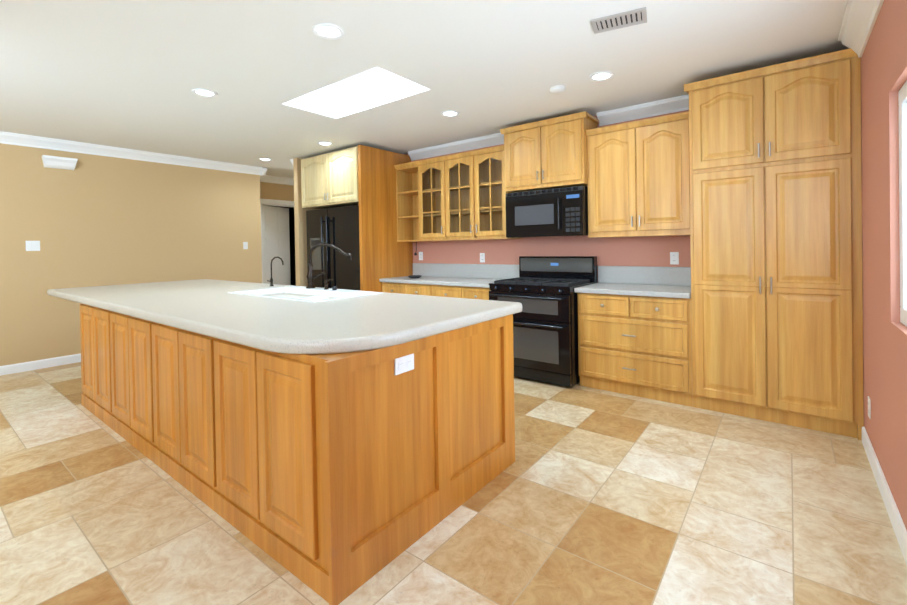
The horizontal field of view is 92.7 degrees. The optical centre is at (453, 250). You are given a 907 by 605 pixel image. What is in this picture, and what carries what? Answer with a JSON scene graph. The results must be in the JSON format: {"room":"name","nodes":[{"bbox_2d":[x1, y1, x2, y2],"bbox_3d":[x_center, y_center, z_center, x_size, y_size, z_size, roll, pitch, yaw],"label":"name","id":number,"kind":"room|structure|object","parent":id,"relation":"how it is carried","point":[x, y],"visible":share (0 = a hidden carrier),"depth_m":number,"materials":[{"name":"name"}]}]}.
{"room":"kitchen","nodes":[
{"label":"kitchen","id":0,"kind":"room"},
{"bbox_2d":[0,143,261,365],"bbox_3d":[-5.249,0.043,4.895,0.790,2.630,5.960,-1,1,38],"label":"wall","id":1,"kind":"structure","parent":0,"point":[89,220],"depth_m":5.37,"materials":[{"name":"brown paint"}]},
{"bbox_2d":[26,241,39,250],"bbox_3d":[-4.750,-0.051,4.885,0.010,0.115,0.118,-1,1,38],"label":"light switch","id":2,"kind":"object","parent":1,"relation":"attached to","point":[32,245],"visible":1,"depth_m":4.88,"materials":[{"name":"white plastic"}]},
{"bbox_2d":[0,353,80,375],"bbox_3d":[-4.896,1.304,4.678,0.014,0.100,5.944,-1,1,38],"label":"baseboard","id":3,"kind":"structure","parent":1,"relation":"attached to","point":[63,360],"depth_m":4.91,"materials":[{"name":"white wood"}]},
{"bbox_2d":[41,155,77,169],"bbox_3d":[-4.582,-1.018,5.037,0.105,0.125,0.300,-1,1,38],"label":"light","id":4,"kind":"object","parent":1,"relation":"attached to","point":[56,162],"visible":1,"depth_m":5.02,"materials":[{"name":"white"}]},
{"bbox_2d":[0,131,267,175],"bbox_3d":[-4.871,-1.220,4.684,0.085,0.115,5.955,-1,1,38],"label":"crown molding","id":5,"kind":"structure","parent":1,"relation":"attached to","point":[5,137],"depth_m":5.50,"materials":[{"name":"white wood"}]},
{"bbox_2d":[243,242,247,248],"bbox_3d":[-3.267,-0.075,6.798,0.010,0.115,0.072,-1,1,38],"label":"light switch","id":6,"kind":"object","parent":1,"relation":"attached to","point":[245,245],"visible":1,"depth_m":6.79,"materials":[{"name":"white plastic"}]},
{"bbox_2d":[260,176,293,184],"bbox_3d":[-2.827,-1.291,8.364,0.085,0.115,2.540,-1,1,38],"label":"crown molding","id":7,"kind":"structure","parent":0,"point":[270,179],"depth_m":7.89,"materials":[{"name":"white wood"}]},
{"bbox_2d":[260,182,293,200],"bbox_3d":[-2.898,-0.032,8.449,0.150,2.630,2.540,-1,1,38],"label":"wall","id":8,"kind":"structure","parent":0,"point":[276,191],"depth_m":7.91,"materials":[{"name":"brown"}]},
{"bbox_2d":[262,205,290,284],"bbox_3d":[-3.334,0.233,8.133,0.041,2.100,0.784,-1,1,16],"label":"hall door","id":9,"kind":"structure","parent":8,"relation":"in","point":[276,234],"depth_m":8.12,"materials":[{"name":"white"}]},
{"bbox_2d":[260,199,293,282],"bbox_3d":[-3.194,0.184,8.050,0.168,2.215,0.990,-1,1,38],"label":"door frame","id":10,"kind":"structure","parent":8,"relation":"attached to","point":[272,202],"depth_m":7.76,"materials":[{"name":"white wood"}]},
{"bbox_2d":[273,206,295,285],"bbox_3d":[-3.488,-0.033,9.565,2.150,2.630,0.100,-1,1,38],"label":"wall","id":11,"kind":"structure","parent":0,"point":[292,247],"depth_m":9.56,"materials":[{"name":"black"}]},
{"bbox_2d":[293,158,315,286],"bbox_3d":[-1.474,-0.046,7.307,0.100,2.630,2.600,-1,1,38],"label":"wall","id":12,"kind":"structure","parent":0,"point":[300,243],"depth_m":6.28,"materials":[{"name":"brown"}]},
{"bbox_2d":[0,0,848,177],"bbox_3d":[-2.449,-1.375,4.298,10.470,0.120,9.100,-1,1,38],"label":"ceiling","id":13,"kind":"structure","parent":0,"point":[129,74],"depth_m":3.07,"materials":[{"name":"white paint"}]},
{"bbox_2d":[191,88,217,96],"bbox_3d":[-2.071,-1.310,3.601,0.194,0.009,0.194,-1,1,38],"label":"recessed light","id":14,"kind":"object","parent":13,"relation":"in","point":[203,92],"visible":1,"depth_m":3.59,"materials":[{"name":"white"}]},
{"bbox_2d":[258,158,271,160],"bbox_3d":[-2.749,-1.324,6.316,0.194,0.009,0.194,-1,1,38],"label":"recessed light","id":15,"kind":"object","parent":13,"relation":"in","point":[264,159],"visible":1,"depth_m":6.31,"materials":[{"name":"white"}]},
{"bbox_2d":[317,142,332,145],"bbox_3d":[-1.609,-1.335,5.420,0.194,0.009,0.194,-1,1,38],"label":"recessed light","id":16,"kind":"object","parent":13,"relation":"in","point":[325,143],"visible":1,"depth_m":5.42,"materials":[{"name":"white"}]},
{"bbox_2d":[312,23,344,39],"bbox_3d":[-0.756,-1.323,2.620,0.194,0.009,0.194,-1,1,38],"label":"recessed light","id":17,"kind":"object","parent":13,"relation":"in","point":[328,31],"visible":0.98,"depth_m":2.62,"materials":[{"name":"white"}]},
{"bbox_2d":[283,67,429,118],"bbox_3d":[-0.879,-1.623,3.771,1.320,0.570,0.660,-1,1,38],"label":"skylight","id":18,"kind":"object","parent":13,"relation":"attached to","point":[370,88],"visible":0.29,"depth_m":4.08,"materials":[{"name":"white glass"}]},
{"bbox_2d":[440,110,459,116],"bbox_3d":[-0.034,-1.352,4.286,0.194,0.009,0.194,-1,1,38],"label":"recessed light","id":19,"kind":"object","parent":13,"relation":"in","point":[450,113],"visible":1,"depth_m":4.28,"materials":[{"name":"white"}]},
{"bbox_2d":[549,85,564,93],"bbox_3d":[0.874,-1.350,3.645,0.130,0.032,0.130,-1,1,38],"label":"smoke detector","id":20,"kind":"object","parent":13,"relation":"attached to","point":[558,89],"visible":1,"depth_m":3.61,"materials":[{"name":"white plastic"}]},
{"bbox_2d":[589,71,614,81],"bbox_3d":[1.162,-1.364,3.397,0.194,0.009,0.194,-1,1,38],"label":"recessed light","id":21,"kind":"object","parent":13,"relation":"in","point":[601,76],"visible":1,"depth_m":3.40,"materials":[{"name":"white"}]},
{"bbox_2d":[590,7,646,33],"bbox_3d":[0.977,-1.352,2.553,0.300,0.008,0.170,-1,1,26],"label":"ceiling vent","id":22,"kind":"object","parent":13,"relation":"in","point":[620,20],"visible":0.96,"depth_m":2.55,"materials":[{"name":"silver metal"}]},
{"bbox_2d":[0,362,906,604],"bbox_3d":[-2.401,1.374,4.324,10.470,0.120,9.100,-1,1,38],"label":"floor","id":23,"kind":"structure","parent":0,"point":[591,496],"depth_m":2.05,"materials":[{"name":"tile"}]},
{"bbox_2d":[47,279,521,604],"bbox_3d":[-1.785,0.833,3.489,4.516,0.956,1.485,-1,1,38],"label":"kitchen island","id":24,"kind":"object","parent":23,"relation":"on","point":[333,446],"depth_m":2.04,"materials":[{"name":"brown wood"}]},
{"bbox_2d":[47,279,521,353],"bbox_3d":[-1.792,0.450,3.486,4.515,0.190,1.485,-1,1,38],"label":"island countertop","id":25,"kind":"structure","parent":24,"relation":"on","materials":[{"name":"white stone"}]},
{"bbox_2d":[267,257,283,285],"bbox_3d":[-1.728,0.204,4.194,0.153,0.286,0.095,-1,1,38],"label":"faucet","id":26,"kind":"object","parent":25,"relation":"on","point":[271,279],"depth_m":4.19,"materials":[{"name":"grey metal"}]},
{"bbox_2d":[247,287,366,298],"bbox_3d":[-1.239,0.435,3.427,1.139,0.201,0.459,-1,1,38],"label":"sink","id":27,"kind":"object","parent":25,"relation":"in","point":[291,292],"depth_m":3.74,"materials":[{"name":"white ceramic"}]},
{"bbox_2d":[306,205,359,289],"bbox_3d":[-1.409,0.349,6.089,1.150,1.860,0.859,-1,1,38],"label":"refrigerator","id":28,"kind":"object","parent":23,"relation":"on","point":[338,227],"visible":0.35,"depth_m":5.75,"materials":[{"name":"black metal"}]},
{"bbox_2d":[358,145,412,291],"bbox_3d":[-0.869,-0.019,5.716,0.050,2.585,0.908,-1,1,38],"label":"panel","id":29,"kind":"object","parent":23,"relation":"on","point":[384,253],"visible":0.44,"depth_m":5.57,"materials":[{"name":"brown wood"}]},
{"bbox_2d":[382,282,429,295],"bbox_3d":[-0.401,0.833,5.557,0.864,0.868,0.618,-1,1,38],"label":"base cabinet","id":30,"kind":"object","parent":23,"relation":"on","point":[402,288],"depth_m":5.30,"materials":[{"name":"brown wood"}]},
{"bbox_2d":[379,263,518,287],"bbox_3d":[-0.075,0.287,5.275,1.729,0.215,0.643,-1,1,38],"label":"countertop","id":31,"kind":"structure","parent":30,"relation":"on","point":[476,275],"depth_m":5.33,"materials":[{"name":"white stone"}]},
{"bbox_2d":[408,275,421,277],"bbox_3d":[-0.496,0.341,5.544,0.180,0.030,0.177,-1,1,38],"label":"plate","id":32,"kind":"object","parent":31,"relation":"on","point":[414,276],"visible":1,"depth_m":5.49,"materials":[{"name":"black"}]},
{"bbox_2d":[430,285,490,299],"bbox_3d":[0.282,0.826,5.027,0.864,0.868,0.618,-1,1,38],"label":"base cabinet","id":33,"kind":"object","parent":23,"relation":"on","point":[480,293],"depth_m":4.79,"materials":[{"name":"brown wood"}]},
{"bbox_2d":[489,256,596,386],"bbox_3d":[0.905,0.663,4.410,0.868,1.185,0.788,-1,1,38],"label":"range","id":34,"kind":"object","parent":23,"relation":"on","point":[540,289],"visible":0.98,"depth_m":4.10,"materials":[{"name":"black metal"}]},
{"bbox_2d":[577,293,692,406],"bbox_3d":[1.683,0.813,3.919,0.928,0.868,0.652,-1,1,38],"label":"base cabinet","id":35,"kind":"object","parent":23,"relation":"on","point":[639,346],"visible":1,"depth_m":3.66,"materials":[{"name":"brown wood"}]},
{"bbox_2d":[574,266,690,298],"bbox_3d":[1.670,0.269,3.922,0.940,0.215,0.643,-1,1,38],"label":"countertop","id":36,"kind":"structure","parent":35,"relation":"on","point":[671,282],"depth_m":4.03,"materials":[{"name":"white stone"}]},
{"bbox_2d":[684,48,863,439],"bbox_3d":[2.415,-0.035,3.332,1.018,2.550,0.652,-1,1,38],"label":"pantry cabinet","id":37,"kind":"object","parent":23,"relation":"on","point":[776,239],"visible":0.98,"depth_m":3.05,"materials":[{"name":"brown wood"}]},
{"bbox_2d":[404,110,690,282],"bbox_3d":[0.706,-0.064,5.166,5.970,2.630,0.150,-1,1,38],"label":"wall","id":38,"kind":"structure","parent":0,"point":[651,251],"depth_m":4.66,"materials":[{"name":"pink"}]},
{"bbox_2d":[301,146,358,208],"bbox_3d":[-1.417,-0.961,6.104,1.269,0.690,0.932,-1,1,38],"label":"upper cabinet","id":39,"kind":"object","parent":38,"relation":"attached to","point":[329,180],"visible":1,"depth_m":5.73,"materials":[{"name":"brown wood"}]},
{"bbox_2d":[394,161,421,241],"bbox_3d":[-0.517,-0.631,5.790,0.414,1.025,0.338,-1,1,38],"label":"shelf","id":40,"kind":"object","parent":38,"relation":"attached to","point":[407,202],"visible":0.69,"depth_m":5.89,"materials":[{"name":"brown wood"}]},
{"bbox_2d":[419,252,422,259],"bbox_3d":[-0.451,0.079,5.965,0.072,0.115,0.007,-1,1,38],"label":"electrical outlet","id":41,"kind":"object","parent":38,"relation":"attached to","point":[420,255],"visible":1,"depth_m":5.96,"materials":[{"name":"white plastic"}]},
{"bbox_2d":[417,156,448,240],"bbox_3d":[-0.167,-0.644,5.525,0.455,1.007,0.328,-1,1,38],"label":"upper cabinet","id":42,"kind":"object","parent":38,"relation":"attached to","point":[432,170],"depth_m":5.51,"materials":[{"name":"brown wood"}]},
{"bbox_2d":[408,133,503,160],"bbox_3d":[0.063,-1.314,5.487,1.700,0.115,0.085,-1,1,38],"label":"crown molding","id":43,"kind":"structure","parent":38,"relation":"attached to","point":[498,138],"depth_m":5.49,"materials":[{"name":"white wood"}]},
{"bbox_2d":[445,145,509,240],"bbox_3d":[0.333,-0.649,5.137,0.891,1.007,0.328,-1,1,38],"label":"upper cabinet","id":44,"kind":"object","parent":38,"relation":"attached to","point":[462,196],"depth_m":5.17,"materials":[{"name":"brown wood"}]},
{"bbox_2d":[480,253,484,261],"bbox_3d":[0.356,0.091,5.340,0.072,0.115,0.007,-1,1,38],"label":"electrical outlet","id":45,"kind":"object","parent":38,"relation":"attached to","point":[482,257],"visible":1,"depth_m":5.34,"materials":[{"name":"white plastic"}]},
{"bbox_2d":[500,111,599,192],"bbox_3d":[1.001,-0.980,4.546,0.946,0.675,0.432,-1,1,38],"label":"upper cabinet","id":46,"kind":"object","parent":38,"relation":"attached to","point":[551,153],"visible":1,"depth_m":4.36,"materials":[{"name":"brown wood"}]},
{"bbox_2d":[506,186,587,237],"bbox_3d":[1.010,-0.383,4.546,0.860,0.480,0.442,-1,1,38],"label":"microwave","id":47,"kind":"object","parent":46,"relation":"attached to","point":[559,212],"visible":0.96,"depth_m":4.37,"materials":[{"name":"black"}]},
{"bbox_2d":[586,111,689,237],"bbox_3d":[1.739,-0.648,4.025,0.906,1.035,0.362,-1,1,38],"label":"upper cabinet","id":48,"kind":"object","parent":38,"relation":"attached to","point":[638,173],"visible":1,"depth_m":3.89,"materials":[{"name":"brown wood"}]},
{"bbox_2d":[597,95,688,125],"bbox_3d":[1.813,-1.331,4.129,0.870,0.115,0.085,-1,1,38],"label":"crown molding","id":49,"kind":"structure","parent":38,"relation":"attached to","point":[680,103],"depth_m":4.12,"materials":[{"name":"white wood"}]},
{"bbox_2d":[670,252,678,264],"bbox_3d":[2.054,0.074,4.023,0.072,0.115,0.007,-1,1,38],"label":"electrical outlet","id":50,"kind":"object","parent":38,"relation":"attached to","point":[674,257],"visible":1,"depth_m":4.02,"materials":[{"name":"white plastic"}]},
{"bbox_2d":[861,0,906,529],"bbox_3d":[1.004,-0.024,0.557,0.150,2.630,7.070,-1,1,38],"label":"wall","id":51,"kind":"structure","parent":0,"point":[884,68],"depth_m":2.16,"materials":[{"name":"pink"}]},
{"bbox_2d":[838,0,883,57],"bbox_3d":[0.717,-1.258,0.415,0.110,0.150,6.060,-1,1,38],"label":"crown molding","id":52,"kind":"structure","parent":51,"relation":"attached to","point":[859,20],"depth_m":2.48,"materials":[{"name":"white wood"}]},
{"bbox_2d":[868,396,870,418],"bbox_3d":[2.499,0.945,2.603,0.007,0.115,0.072,-1,1,38],"label":"outlet","id":53,"kind":"object","parent":51,"relation":"attached to","point":[869,408],"visible":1,"depth_m":2.58,"materials":[{"name":"white plastic"}]},
{"bbox_2d":[862,427,906,564],"bbox_3d":[0.780,1.247,0.386,0.014,0.100,6.120,-1,1,38],"label":"baseboard","id":54,"kind":"structure","parent":51,"relation":"attached to","point":[898,525],"depth_m":2.09,"materials":[{"name":"white wood"}]},
{"bbox_2d":[898,81,906,326],"bbox_3d":[1.703,-0.190,1.485,0.060,1.076,1.296,-1,1,38],"label":"window","id":55,"kind":"structure","parent":51,"relation":"in","point":[902,96],"depth_m":1.96,"materials":[{"name":"white"}]}
]}

